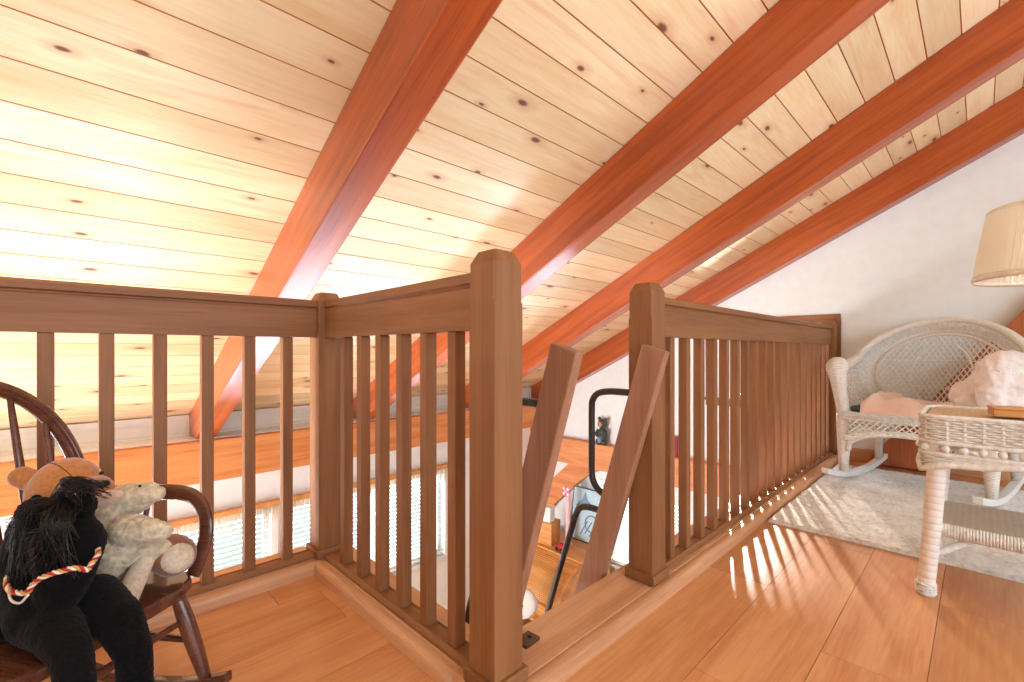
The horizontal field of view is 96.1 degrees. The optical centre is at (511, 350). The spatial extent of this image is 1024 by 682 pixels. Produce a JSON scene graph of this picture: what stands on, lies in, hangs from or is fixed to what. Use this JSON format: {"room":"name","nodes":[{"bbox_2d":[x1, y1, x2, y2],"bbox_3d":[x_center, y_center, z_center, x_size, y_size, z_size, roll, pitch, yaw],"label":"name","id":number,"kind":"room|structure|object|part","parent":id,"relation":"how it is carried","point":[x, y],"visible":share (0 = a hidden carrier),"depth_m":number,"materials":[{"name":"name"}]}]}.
{"room":"attic loft","nodes":[
{"label":"attic loft","id":0,"kind":"room"},
{"bbox_2d":[0,391,529,609],"bbox_3d":[-2.202,1.905,3.682,7.220,2.820,0.140,0,0,-45],"label":"wall","id":1,"kind":"structure","parent":0,"point":[227,492],"depth_m":3.80,"materials":[{"name":"beige paint"}]},
{"bbox_2d":[0,415,189,455],"bbox_3d":[-3.551,0.547,2.244,3.286,0.155,0.022,0,0,-45],"label":"trim","id":2,"kind":"structure","parent":1,"relation":"attached to","point":[143,421],"depth_m":3.10,"materials":[{"name":"white paint"}]},
{"bbox_2d":[167,498,279,537],"bbox_3d":[-2.541,1.324,3.185,1.740,0.209,0.056,0,0,-45],"label":"valance","id":3,"kind":"object","parent":1,"relation":"attached to","point":[262,505],"visible":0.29,"depth_m":3.52,"materials":[{"name":"brown fabric"}]},
{"bbox_2d":[174,505,277,557],"bbox_3d":[-2.576,1.762,3.256,1.730,1.055,0.145,0,0,-45],"label":"window","id":4,"kind":"structure","parent":1,"relation":"in","point":[274,527],"depth_m":3.80,"materials":[{"name":"white paint"}]},
{"bbox_2d":[173,508,268,571],"bbox_3d":[-2.575,1.738,3.256,1.570,0.895,0.052,0,0,-45],"label":"window blind","id":5,"kind":"object","parent":4,"relation":"attached to","point":[263,513],"visible":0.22,"depth_m":3.61,"materials":[{"name":"white paint"}]},
{"bbox_3d":[-2.576,1.310,3.256,1.570,0.040,0.050,0,0,-44],"label":"head rail","id":6,"kind":"part","parent":5,"relation":"part of","materials":[{"name":"white paint"}]},
{"bbox_3d":[-2.612,1.750,3.293,1.590,0.930,0.040,0,0,-44],"label":"frame","id":7,"kind":"part","parent":4,"relation":"part of","materials":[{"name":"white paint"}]},
{"bbox_2d":[0,408,468,462],"bbox_3d":[-2.163,0.627,3.453,6.955,0.012,0.198,0,0,-45],"label":"trim","id":8,"kind":"structure","parent":1,"relation":"attached to","point":[88,449],"depth_m":3.19,"materials":[{"name":"white paint"}]},
{"bbox_2d":[219,405,309,431],"bbox_3d":[-1.894,0.547,3.872,1.121,0.155,0.022,0,0,-45],"label":"trim","id":9,"kind":"structure","parent":1,"relation":"attached to","point":[303,407],"depth_m":3.76,"materials":[{"name":"white paint"}]},
{"bbox_2d":[0,406,535,516],"bbox_3d":[-2.152,0.782,3.444,6.958,0.296,0.270,0,0,-45],"label":"beam","id":10,"kind":"structure","parent":1,"relation":"attached to","point":[133,465],"depth_m":3.31,"materials":[{"name":"brown wood"}]},
{"bbox_2d":[293,468,447,574],"bbox_3d":[-1.327,1.762,4.482,1.730,1.055,0.145,0,0,-45],"label":"window","id":11,"kind":"structure","parent":1,"relation":"in","point":[416,568],"depth_m":5.01,"materials":[{"name":"white paint"}]},
{"bbox_2d":[293,470,442,570],"bbox_3d":[-1.327,1.738,4.482,1.570,0.895,0.052,0,0,-45],"label":"window blind","id":12,"kind":"object","parent":11,"relation":"attached to","point":[417,558],"visible":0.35,"depth_m":4.58,"materials":[{"name":"white paint"}]},
{"bbox_3d":[-1.328,1.310,4.483,1.570,0.040,0.050,0,0,-44],"label":"head rail","id":13,"kind":"part","parent":12,"relation":"part of","materials":[{"name":"white paint"}]},
{"bbox_3d":[-1.328,2.176,4.483,1.570,0.018,0.036,0,0,-44],"label":"rail","id":14,"kind":"part","parent":12,"relation":"part of","materials":[{"name":"white paint"}]},
{"bbox_2d":[293,463,447,518],"bbox_3d":[-1.265,1.324,4.440,1.760,0.208,0.056,0,0,-45],"label":"valance","id":15,"kind":"object","parent":1,"relation":"attached to","point":[306,495],"visible":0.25,"depth_m":4.36,"materials":[{"name":"orange wood"}]},
{"bbox_2d":[390,394,447,413],"bbox_3d":[-1.010,0.547,4.741,1.121,0.155,0.022,0,0,-45],"label":"trim","id":16,"kind":"structure","parent":1,"relation":"attached to","point":[415,398],"depth_m":4.77,"materials":[{"name":"white paint"}]},
{"bbox_2d":[522,387,530,397],"bbox_3d":[-0.140,0.547,5.596,1.081,0.155,0.022,0,0,-45],"label":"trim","id":17,"kind":"structure","parent":1,"relation":"attached to","point":[526,388],"depth_m":5.93,"materials":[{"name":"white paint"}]},
{"bbox_2d":[0,0,1023,429],"bbox_3d":[-0.212,-0.980,1.557,7.280,3.022,5.923,0,0,-45],"label":"ceiling","id":18,"kind":"structure","parent":0,"point":[162,144],"depth_m":1.79,"materials":[{"name":"brown wood"}]},
{"bbox_2d":[189,0,502,438],"bbox_3d":[-0.353,-0.874,1.419,0.125,2.986,5.679,0,0,-45],"label":"rafter","id":19,"kind":"object","parent":18,"relation":"attached to","point":[420,46],"visible":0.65,"depth_m":1.50,"materials":[{"name":"brown wood"}]},
{"bbox_2d":[353,0,890,418],"bbox_3d":[0.531,-0.874,2.288,0.125,2.986,5.679,0,0,-45],"label":"rafter","id":20,"kind":"object","parent":18,"relation":"attached to","point":[792,35],"visible":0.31,"depth_m":1.99,"materials":[{"name":"brown wood"}]},
{"bbox_2d":[465,0,1023,407],"bbox_3d":[1.401,-0.874,3.143,0.125,2.986,5.679,0,0,-45],"label":"rafter","id":21,"kind":"object","parent":18,"relation":"attached to","point":[995,43],"visible":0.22,"depth_m":2.67,"materials":[{"name":"brown wood"}]},
{"bbox_2d":[531,87,1023,398],"bbox_3d":[2.268,-0.874,3.994,0.124,2.986,5.679,0,0,-45],"label":"rafter","id":22,"kind":"object","parent":18,"relation":"attached to","point":[1001,123],"visible":0.68,"depth_m":3.52,"materials":[{"name":"brown wood"}]},
{"bbox_2d":[42,460,1023,681],"bbox_3d":[1.228,0.871,0.092,7.080,0.012,5.210,0,0,-45],"label":"floor","id":23,"kind":"structure","parent":0,"point":[784,604],"depth_m":1.42,"materials":[{"name":"laminate"}]},
{"bbox_2d":[0,381,231,681],"bbox_3d":[-1.048,0.461,0.999,0.635,0.806,0.556,0,0,12],"label":"rocking chair","id":24,"kind":"object","parent":23,"relation":"on","point":[159,593],"visible":0.5,"depth_m":1.14,"materials":[{"name":"brown wood"}]},
{"bbox_2d":[0,476,154,681],"bbox_3d":[-0.905,0.478,0.930,0.436,0.469,0.181,0,0,23],"label":"horse","id":25,"kind":"object","parent":24,"relation":"on","point":[53,599],"visible":1,"depth_m":0.88},
{"bbox_3d":[-0.890,0.425,0.892,0.138,0.062,0.176,0,0,-44],"label":"halter cord","id":26,"kind":"part","parent":25,"relation":"part of","materials":[{"name":"multicoloured fabric"}]},
{"bbox_3d":[-0.898,0.425,0.876,0.195,0.062,0.094,0,0,-8],"label":"halter cord","id":27,"kind":"part","parent":25,"relation":"part of","materials":[{"name":"multicoloured fabric"}]},
{"bbox_3d":[-0.897,0.425,0.877,0.192,0.062,0.093,0,0,-6],"label":"halter cord","id":28,"kind":"part","parent":25,"relation":"part of","materials":[{"name":"multicoloured fabric"}]},
{"bbox_3d":[-1.007,0.588,0.990,0.370,0.030,0.496,0,0,12],"label":"seat","id":29,"kind":"part","parent":24,"relation":"part of","materials":[{"name":"brown wood"}]},
{"bbox_2d":[7,457,196,600],"bbox_3d":[-1.008,0.419,1.110,0.421,0.322,0.193,0,0,3],"label":"teddy bear","id":30,"kind":"object","parent":24,"relation":"on","point":[181,554],"visible":0.31,"depth_m":1.10},
{"bbox_2d":[95,482,173,579],"bbox_3d":[-0.897,0.431,1.087,0.208,0.238,0.126,0,0,0],"label":"stuffed animal","id":31,"kind":"object","parent":30,"relation":"on","point":[133,535],"visible":0.73,"depth_m":1.06,"materials":[{"name":"white fabric"}]},
{"bbox_3d":[-0.967,0.471,1.234,0.382,0.223,0.058,0,0,10],"label":"arm","id":32,"kind":"part","parent":24,"relation":"part of","materials":[{"name":"brown wood"}]},
{"bbox_3d":[-0.797,0.708,1.142,0.094,0.222,0.037,0,0,-4],"label":"leg","id":33,"kind":"part","parent":24,"relation":"part of","materials":[{"name":"brown wood"}]},
{"bbox_2d":[147,547,316,629],"bbox_3d":[-2.000,0.853,0.695,3.320,0.065,0.195,0,0,-45],"label":"trim","id":34,"kind":"structure","parent":23,"relation":"on","point":[220,597],"depth_m":1.62,"materials":[{"name":"brown wood"}]},
{"bbox_2d":[0,276,316,597],"bbox_3d":[-1.979,0.309,0.686,3.318,1.022,0.068,0,0,-45],"label":"stair railing","id":35,"kind":"object","parent":34,"relation":"on","point":[46,308],"visible":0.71,"depth_m":1.53,"materials":[{"name":"brown wood"}]},
{"bbox_3d":[-1.979,-0.128,0.686,3.318,0.149,0.057,0,0,-44],"label":"rail","id":36,"kind":"part","parent":35,"relation":"part of","materials":[{"name":"brown wood"}]},
{"bbox_3d":[-1.979,0.809,0.686,3.296,0.021,0.068,0,0,-44],"label":"rail","id":37,"kind":"part","parent":35,"relation":"part of","materials":[{"name":"brown wood"}]},
{"bbox_2d":[302,546,468,681],"bbox_3d":[-0.469,0.853,1.601,0.175,0.065,1.038,0,0,-45],"label":"trim","id":38,"kind":"structure","parent":23,"relation":"on","point":[438,666],"depth_m":1.42,"materials":[{"name":"brown wood"}]},
{"bbox_2d":[306,292,339,559],"bbox_3d":[-0.761,0.292,1.882,0.126,1.055,0.118,0,0,-45],"label":"newel post","id":39,"kind":"object","parent":38,"relation":"on","point":[324,352],"visible":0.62,"depth_m":1.84,"materials":[{"name":"brown wood"}]},
{"bbox_3d":[-0.761,0.801,1.882,0.126,0.038,0.118,0,0,-44],"label":"moulding","id":40,"kind":"part","parent":39,"relation":"part of","materials":[{"name":"brown wood"}]},
{"bbox_2d":[324,273,469,667],"bbox_3d":[-0.401,0.309,1.516,0.068,1.022,0.932,0,0,-45],"label":"stair railing","id":41,"kind":"object","parent":38,"relation":"on","point":[426,309],"visible":0.98,"depth_m":1.44,"materials":[{"name":"brown wood"}]},
{"bbox_3d":[-0.401,0.809,1.516,0.068,0.021,0.908,0,0,-44],"label":"rail","id":42,"kind":"part","parent":41,"relation":"part of","materials":[{"name":"brown wood"}]},
{"bbox_3d":[-0.401,-0.128,1.516,0.057,0.149,0.932,0,0,-44],"label":"rail","id":43,"kind":"part","parent":41,"relation":"part of","materials":[{"name":"brown wood"}]},
{"bbox_2d":[767,463,1023,582],"bbox_3d":[2.739,0.853,2.031,1.652,0.022,2.458,0,0,-45],"label":"area rug","id":44,"kind":"object","parent":23,"relation":"on","point":[877,508],"visible":0.65,"depth_m":2.40,"materials":[{"name":"beige carpet"}]},
{"bbox_2d":[822,317,1023,506],"bbox_3d":[2.606,0.307,2.906,1.060,1.082,0.960,0,0,-34],"label":"rocking chair","id":45,"kind":"object","parent":44,"relation":"on","point":[857,369],"visible":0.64,"depth_m":3.05,"materials":[{"name":"white wicker"}]},
{"bbox_3d":[2.213,0.587,3.059,0.096,0.422,0.089,0,0,-34],"label":"leg","id":46,"kind":"part","parent":45,"relation":"part of","materials":[{"name":"white wicker"}]},
{"bbox_3d":[2.321,0.221,3.212,0.559,0.395,0.142,0,0,-44],"label":"arm","id":47,"kind":"part","parent":45,"relation":"part of","materials":[{"name":"white wicker"}]},
{"bbox_2d":[850,404,860,411],"bbox_3d":[2.602,0.378,2.903,0.530,0.060,0.650,0,0,-34],"label":"seat cushion","id":48,"kind":"object","parent":45,"relation":"on","point":[854,408],"visible":0.04,"depth_m":3.00,"materials":[{"name":"green fabric"}]},
{"bbox_2d":[860,391,954,417],"bbox_3d":[2.563,0.332,2.877,0.515,0.145,0.484,0,0,-33],"label":"blanket","id":49,"kind":"object","parent":48,"relation":"on","point":[889,403],"visible":0.7,"depth_m":2.83,"materials":[{"name":"pink fabric"}]},
{"bbox_3d":[2.682,0.583,3.350,0.057,0.415,0.084,0,0,11],"label":"leg","id":50,"kind":"part","parent":45,"relation":"part of","materials":[{"name":"white wicker"}]},
{"bbox_2d":[948,350,1023,407],"bbox_3d":[2.709,0.178,2.567,0.549,0.368,0.360,0,0,-32],"label":"pillow","id":51,"kind":"object","parent":45,"relation":"on","point":[984,387],"visible":0.9,"depth_m":2.43,"materials":[{"name":"white fabric"}]},
{"bbox_3d":[2.594,0.587,2.483,0.096,0.422,0.089,0,0,-34],"label":"leg","id":52,"kind":"part","parent":45,"relation":"part of","materials":[{"name":"white wicker"}]},
{"bbox_3d":[2.777,0.221,2.523,0.559,0.396,0.142,0,0,-23],"label":"arm","id":53,"kind":"part","parent":45,"relation":"part of","materials":[{"name":"white wicker"}]},
{"bbox_3d":[3.045,0.583,2.802,0.081,0.415,0.060,0,0,11],"label":"leg","id":54,"kind":"part","parent":45,"relation":"part of","materials":[{"name":"white wicker"}]},
{"bbox_2d":[865,310,1023,469],"bbox_3d":[3.217,0.141,3.035,0.084,1.425,1.416,0,0,-45],"label":"diagonal brace","id":55,"kind":"object","parent":23,"relation":"on","point":[902,453],"visible":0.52,"depth_m":3.32,"materials":[{"name":"brown wood"}]},
{"bbox_2d":[915,405,1023,597],"bbox_3d":[1.820,0.543,1.558,0.451,0.642,0.662,0,0,-45],"label":"wicker side table","id":56,"kind":"object","parent":23,"relation":"on","point":[943,429],"visible":1,"depth_m":1.60,"materials":[{"name":"white wicker"}]},
{"bbox_3d":[1.491,0.554,1.633,0.087,0.619,0.058,0,0,15],"label":"leg","id":57,"kind":"part","parent":56,"relation":"part of","materials":[{"name":"white wicker"}]},
{"bbox_3d":[1.751,0.554,1.888,0.058,0.619,0.087,0,0,-14],"label":"leg","id":58,"kind":"part","parent":56,"relation":"part of","materials":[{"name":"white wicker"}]},
{"bbox_2d":[943,501,1023,538],"bbox_3d":[1.814,0.624,1.563,0.360,0.033,0.557,0,0,-44],"label":"shelf","id":59,"kind":"object","parent":56,"relation":"attached to","point":[961,520],"depth_m":1.63,"materials":[{"name":"grey wicker"}]},
{"bbox_2d":[971,199,1023,286],"bbox_3d":[1.866,-0.139,1.554,0.450,0.721,0.450,0,0,-45],"label":"table lamp","id":60,"kind":"object","parent":56,"relation":"on","point":[999,262],"visible":1,"depth_m":1.57,"materials":[{"name":"beige fabric"}]},
{"bbox_2d":[987,405,1023,417],"bbox_3d":[1.707,0.206,1.565,0.114,0.030,0.104,0,0,38],"label":"wooden box","id":61,"kind":"object","parent":56,"relation":"on","point":[995,410],"visible":1,"depth_m":1.55,"materials":[{"name":"brown wood"}]},
{"bbox_3d":[1.707,0.195,1.565,0.114,0.008,0.104,0,0,38],"label":"lid","id":62,"kind":"part","parent":61,"relation":"part of","materials":[{"name":"brown wood"}]},
{"bbox_2d":[554,134,1023,572],"bbox_3d":[3.000,0.453,3.439,0.140,5.725,7.500,0,0,-45],"label":"wall","id":63,"kind":"structure","parent":0,"point":[913,261],"depth_m":3.45,"materials":[{"name":"beige paint"}]},
{"bbox_2d":[599,479,677,570],"bbox_3d":[1.410,1.988,4.996,0.145,1.005,1.090,0,0,-45],"label":"window","id":64,"kind":"structure","parent":63,"relation":"in","point":[613,566],"depth_m":5.21,"materials":[{"name":"white paint"}]},
{"bbox_3d":[1.448,1.975,5.033,0.040,0.880,0.950,0,0,-44],"label":"frame","id":65,"kind":"part","parent":64,"relation":"part of","materials":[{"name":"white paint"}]},
{"bbox_2d":[611,498,677,564],"bbox_3d":[1.410,1.968,4.996,0.052,0.855,0.930,0,0,-45],"label":"window blind","id":66,"kind":"object","parent":64,"relation":"attached to","point":[676,503],"visible":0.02,"depth_m":5.15,"materials":[{"name":"white paint"}]},
{"bbox_3d":[1.411,2.386,4.996,0.036,0.018,0.930,0,0,-44],"label":"rail","id":67,"kind":"part","parent":66,"relation":"part of","materials":[{"name":"white paint"}]},
{"bbox_2d":[557,436,729,498],"bbox_3d":[1.421,1.210,4.860,0.120,0.290,3.020,0,0,-45],"label":"beam","id":68,"kind":"structure","parent":63,"relation":"attached to","point":[573,451],"depth_m":5.24,"materials":[{"name":"brown wood"}]},
{"bbox_2d":[547,464,599,505],"bbox_3d":[0.697,1.860,5.597,0.080,1.006,0.943,0,0,-45],"label":"knee brace","id":69,"kind":"object","parent":68,"relation":"attached to","point":[571,475],"visible":0.44,"depth_m":5.59,"materials":[{"name":"brown wood"}]},
{"bbox_2d":[595,417,606,444],"bbox_3d":[1.025,0.910,5.244,0.117,0.309,0.182,0,0,-30],"label":"bear figurine","id":70,"kind":"object","parent":68,"relation":"on","point":[601,433],"visible":1,"depth_m":5.21,"materials":[{"name":"paint"}]},
{"bbox_2d":[675,437,677,456],"bbox_3d":[1.617,0.965,4.673,0.022,0.200,0.140,0,0,-45],"label":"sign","id":71,"kind":"object","parent":68,"relation":"on","point":[676,438],"visible":0.15,"depth_m":4.62,"materials":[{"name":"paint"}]},
{"bbox_2d":[452,454,838,681],"bbox_3d":[1.253,0.853,2.435,3.760,0.065,0.193,0,0,-45],"label":"trim","id":72,"kind":"structure","parent":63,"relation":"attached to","point":[578,629],"depth_m":1.48,"materials":[{"name":"brown wood"}]},
{"bbox_2d":[463,249,528,681],"bbox_3d":[-0.040,0.286,1.149,0.126,1.067,0.118,0,0,-45],"label":"newel post","id":73,"kind":"object","parent":72,"relation":"on","point":[495,306],"visible":1,"depth_m":1.11,"materials":[{"name":"brown wood"}]},
{"bbox_3d":[-0.040,0.801,1.149,0.126,0.038,0.118,0,0,-44],"label":"moulding","id":74,"kind":"part","parent":73,"relation":"part of","materials":[{"name":"brown wood"}]},
{"bbox_2d":[522,631,539,649],"bbox_3d":[0.043,0.816,1.300,0.044,0.008,0.060,0,0,42],"label":"bracket","id":75,"kind":"object","parent":72,"relation":"on","point":[529,638],"visible":0.88,"depth_m":1.30,"materials":[{"name":"brown metal"}]},
{"bbox_2d":[625,282,668,586],"bbox_3d":[0.492,0.287,1.676,0.126,1.065,0.118,0,0,-45],"label":"newel post","id":76,"kind":"object","parent":72,"relation":"on","point":[646,565],"visible":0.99,"depth_m":1.64,"materials":[{"name":"brown wood"}]},
{"bbox_3d":[0.492,0.801,1.676,0.126,0.038,0.118,0,0,-44],"label":"moulding","id":77,"kind":"part","parent":76,"relation":"part of","materials":[{"name":"brown wood"}]},
{"bbox_2d":[665,297,832,568],"bbox_3d":[1.524,0.309,2.691,2.798,1.022,0.068,0,0,-45],"label":"stair railing","id":78,"kind":"object","parent":72,"relation":"on","point":[780,381],"visible":0.98,"depth_m":2.26,"materials":[{"name":"brown wood"}]},
{"bbox_3d":[1.524,-0.128,2.691,2.798,0.149,0.057,0,0,-44],"label":"rail","id":79,"kind":"part","parent":78,"relation":"part of","materials":[{"name":"brown wood"}]},
{"bbox_3d":[1.524,0.809,2.691,2.774,0.021,0.068,0,0,-44],"label":"rail","id":80,"kind":"part","parent":78,"relation":"part of","materials":[{"name":"brown wood"}]},
{"bbox_2d":[823,321,837,454],"bbox_3d":[2.556,0.290,3.702,0.122,1.060,0.114,0,0,-45],"label":"newel post","id":81,"kind":"object","parent":72,"relation":"on","point":[834,331],"visible":0.41,"depth_m":3.65,"materials":[{"name":"brown wood"}]},
{"bbox_3d":[2.556,0.801,3.702,0.122,0.038,0.114,0,0,-44],"label":"moulding","id":82,"kind":"part","parent":81,"relation":"part of","materials":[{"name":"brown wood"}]},
{"bbox_2d":[705,314,840,406],"bbox_3d":[2.286,0.110,4.104,0.145,0.820,1.120,0,0,-45],"label":"window","id":83,"kind":"structure","parent":63,"relation":"in","point":[818,319],"depth_m":3.84,"materials":[{"name":"brown wood"}]},
{"bbox_3d":[2.324,0.105,4.141,0.040,0.680,0.950,0,0,-44],"label":"frame","id":84,"kind":"part","parent":83,"relation":"part of","materials":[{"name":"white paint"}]},
{"bbox_2d":[849,448,1023,483],"bbox_3d":[4.114,0.815,2.194,0.015,0.100,4.162,0,0,-45],"label":"baseboard","id":85,"kind":"structure","parent":63,"relation":"attached to","point":[856,454],"depth_m":3.23,"materials":[{"name":"brown wood"}]},
{"bbox_3d":[0.425,3.365,0.908,7.280,0.100,7.700,0,0,-45],"label":"floor","id":86,"kind":"structure","parent":0,"visible":0},
{"bbox_2d":[522,588,537,625],"bbox_3d":[0.087,2.748,4.263,0.340,1.135,0.340,0,0,10],"label":"lamp","id":87,"kind":"object","parent":86,"relation":"on","point":[530,603],"visible":0.28,"depth_m":4.22,"materials":[{"name":"white glass"}]},
{"bbox_2d":[523,530,609,625],"bbox_3d":[0.398,2.748,5.102,1.000,1.133,1.020,0,0,-45],"label":"desk","id":88,"kind":"object","parent":86,"relation":"on","point":[546,558],"visible":0.25,"depth_m":4.79,"materials":[{"name":"brown wood"}]},
{"bbox_2d":[537,518,560,546],"bbox_3d":[0.407,2.055,5.265,0.226,0.250,0.206,0,0,35],"label":"storage box","id":89,"kind":"object","parent":88,"relation":"on","point":[549,535],"visible":0.57,"depth_m":5.18,"materials":[{"name":"brown wood"}]},
{"bbox_2d":[543,504,554,522],"bbox_3d":[0.413,1.845,5.229,0.116,0.170,0.106,0,0,35],"label":"storage box","id":90,"kind":"object","parent":89,"relation":"on","point":[549,516],"visible":0.73,"depth_m":5.18,"materials":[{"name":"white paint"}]},
{"bbox_3d":[0.413,1.776,5.229,0.116,0.034,0.106,0,0,35],"label":"lid","id":91,"kind":"part","parent":90,"relation":"part of","materials":[{"name":"beige paint"}]},
{"bbox_3d":[0.407,1.955,5.265,0.226,0.050,0.206,0,0,35],"label":"lid","id":92,"kind":"part","parent":89,"relation":"part of","materials":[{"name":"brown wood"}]},
{"bbox_2d":[555,542,563,552],"bbox_3d":[0.539,2.138,5.016,0.082,0.084,0.140,0,0,-34],"label":"toy car","id":93,"kind":"object","parent":88,"relation":"on","point":[559,546],"visible":0.68,"depth_m":5.00,"materials":[{"name":"red paint"}]},
{"bbox_2d":[562,486,571,544],"bbox_3d":[0.630,1.850,5.204,0.106,0.661,0.120,0,0,-45],"label":"pinwheel","id":94,"kind":"object","parent":88,"relation":"on","point":[566,492],"visible":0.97,"depth_m":5.18,"materials":[{"name":"pink paint"}]},
{"bbox_3d":[0.745,2.752,4.777,0.920,1.125,0.030,0,0,-44],"label":"panel","id":95,"kind":"part","parent":88,"relation":"part of","materials":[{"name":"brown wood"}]},
{"bbox_2d":[571,485,600,543],"bbox_3d":[0.898,1.883,5.229,0.099,0.596,0.540,0,0,-45],"label":"board","id":96,"kind":"object","parent":88,"relation":"on","point":[581,495],"visible":0.54,"depth_m":5.29,"materials":[{"name":"paint"}]},
{"bbox_2d":[465,343,669,623],"bbox_3d":[-0.030,1.646,1.766,0.518,3.337,1.088,0,0,-45],"label":"ladder","id":97,"kind":"object","parent":86,"relation":"on","point":[553,404],"visible":0.46,"depth_m":1.58,"materials":[{"name":"brown wood"}]},
{"bbox_3d":[-0.231,1.469,1.626,0.025,1.756,0.642,0,0,-44],"label":"handrail","id":98,"kind":"part","parent":97,"relation":"part of","materials":[{"name":"metal"}]},
{"bbox_3d":[0.019,0.346,1.371,0.025,0.418,0.189,0,0,-44],"label":"grab handle","id":99,"kind":"part","parent":97,"relation":"part of","materials":[{"name":"metal"}]},
{"bbox_3d":[0.114,1.469,1.964,0.025,1.756,0.642,0,0,-44],"label":"handrail","id":100,"kind":"part","parent":97,"relation":"part of","materials":[{"name":"metal"}]},
{"bbox_3d":[0.364,0.346,1.709,0.025,0.418,0.189,0,0,-44],"label":"grab handle","id":101,"kind":"part","parent":97,"relation":"part of","materials":[{"name":"metal"}]}
]}

